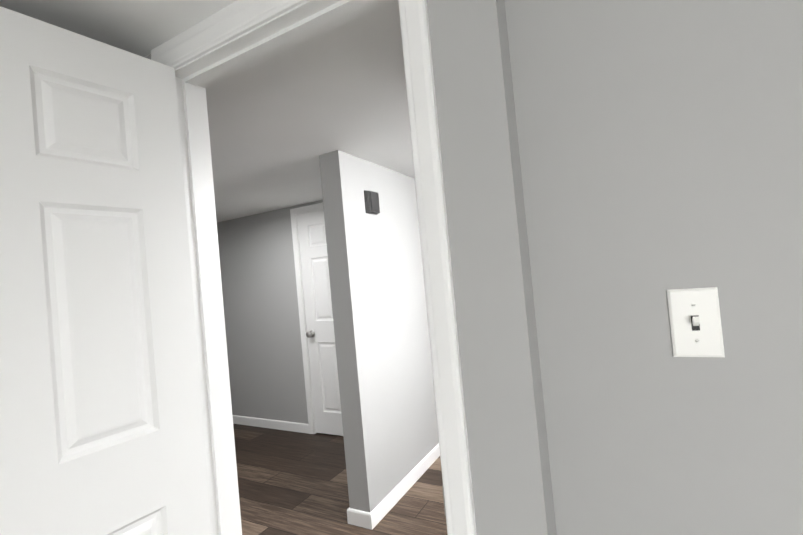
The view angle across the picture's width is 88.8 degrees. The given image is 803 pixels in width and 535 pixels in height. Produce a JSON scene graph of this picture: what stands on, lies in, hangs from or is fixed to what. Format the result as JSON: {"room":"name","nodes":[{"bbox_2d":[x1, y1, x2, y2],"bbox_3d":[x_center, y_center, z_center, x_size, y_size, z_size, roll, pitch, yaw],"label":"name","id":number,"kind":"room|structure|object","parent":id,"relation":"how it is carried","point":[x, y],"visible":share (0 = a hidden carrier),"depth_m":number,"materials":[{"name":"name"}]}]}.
{"room":"empty bedroom","nodes":[
{"label":"empty bedroom","id":0,"kind":"room"},
{"bbox_2d":[0,0,414,221],"bbox_3d":[-0.155,-0.754,1.030,7.280,0.080,7.780,-6,-1,28],"label":"ceiling","id":1,"kind":"structure","parent":0,"point":[279,124],"depth_m":1.65,"materials":[{"name":"white paint"}]},
{"bbox_2d":[217,200,322,423],"bbox_3d":[-1.000,0.493,3.945,2.580,2.130,0.115,-6,-1,28],"label":"wall","id":2,"kind":"structure","parent":0,"point":[262,322],"depth_m":4.08,"materials":[{"name":"grey paint"}]},
{"bbox_2d":[232,415,308,433],"bbox_3d":[-1.465,1.567,4.153,1.378,0.085,0.013,-6,-1,28],"label":"baseboard","id":3,"kind":"structure","parent":2,"relation":"attached to","point":[243,420],"depth_m":4.05,"materials":[{"name":"white wood"}]},
{"bbox_2d":[290,203,323,433],"bbox_3d":[-0.535,0.458,3.683,0.892,2.104,0.132,-6,-1,28],"label":"door frame","id":4,"kind":"structure","parent":2,"relation":"attached to","point":[305,209],"depth_m":3.82,"materials":[{"name":"white wood"}]},
{"bbox_2d":[297,210,342,435],"bbox_3d":[-0.563,0.485,3.630,0.763,2.030,0.102,-6,-1,28],"label":"hall door","id":5,"kind":"structure","parent":2,"relation":"in","point":[320,334],"depth_m":3.75,"materials":[{"name":"white paint"}]},
{"bbox_2d":[233,424,447,534],"bbox_3d":[0.045,1.437,0.985,7.280,0.060,7.780,-6,-1,28],"label":"floor","id":6,"kind":"structure","parent":0,"point":[292,483],"depth_m":2.73,"materials":[{"name":"brown wood"}]},
{"bbox_2d":[145,0,556,534],"bbox_3d":[-0.280,0.369,1.087,1.265,2.130,0.115,-6,-1,28],"label":"wall","id":7,"kind":"structure","parent":0,"point":[497,333],"depth_m":0.77,"materials":[{"name":"grey paint"}]},
{"bbox_2d":[0,6,211,534],"bbox_3d":[-0.793,0.449,0.866,0.169,2.030,0.773,-6,-1,35],"label":"bedroom door","id":8,"kind":"structure","parent":7,"relation":"in","point":[101,425],"depth_m":0.98,"materials":[{"name":"white paint"}]},
{"bbox_2d":[151,0,476,534],"bbox_3d":[-0.235,0.365,1.063,0.892,2.129,0.149,-6,-1,28],"label":"door frame","id":9,"kind":"structure","parent":7,"relation":"attached to","point":[231,21],"depth_m":1.06,"materials":[{"name":"white wood"}]},
{"bbox_2d":[319,150,438,511],"bbox_3d":[0.322,0.364,3.544,0.140,2.130,2.730,-6,-1,28],"label":"wall","id":10,"kind":"structure","parent":0,"point":[385,372],"depth_m":2.52,"materials":[{"name":"grey paint"}]},
{"bbox_2d":[347,507,364,524],"bbox_3d":[-0.058,1.411,2.805,0.013,0.085,1.043,-6,-1,28],"label":"baseboard","id":11,"kind":"structure","parent":10,"relation":"attached to","point":[353,515],"depth_m":2.33,"materials":[{"name":"white wood"}]},
{"bbox_2d":[364,190,379,214],"bbox_3d":[-0.181,-0.408,2.571,0.040,0.140,0.120,-6,-1,28],"label":"sconce","id":12,"kind":"object","parent":10,"relation":"attached to","point":[371,199],"visible":0.95,"depth_m":2.53,"materials":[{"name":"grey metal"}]},
{"bbox_2d":[366,443,439,529],"bbox_3d":[0.479,1.376,3.481,0.013,0.085,2.743,-6,-1,28],"label":"baseboard","id":13,"kind":"structure","parent":10,"relation":"attached to","point":[373,518],"depth_m":2.57,"materials":[{"name":"white wood"}]},
{"bbox_2d":[504,0,802,534],"bbox_3d":[1.732,0.165,0.088,3.245,2.130,0.115,-6,-1,28],"label":"wall","id":14,"kind":"structure","parent":0,"point":[660,142],"depth_m":0.71,"materials":[{"name":"grey paint"}]},
{"bbox_2d":[667,287,724,356],"bbox_3d":[0.487,0.093,0.678,0.070,0.115,0.023,-6,-1,28],"label":"light switch","id":15,"kind":"object","parent":14,"relation":"attached to","point":[695,322],"visible":1,"depth_m":0.68,"materials":[{"name":"white plastic"}]}
]}

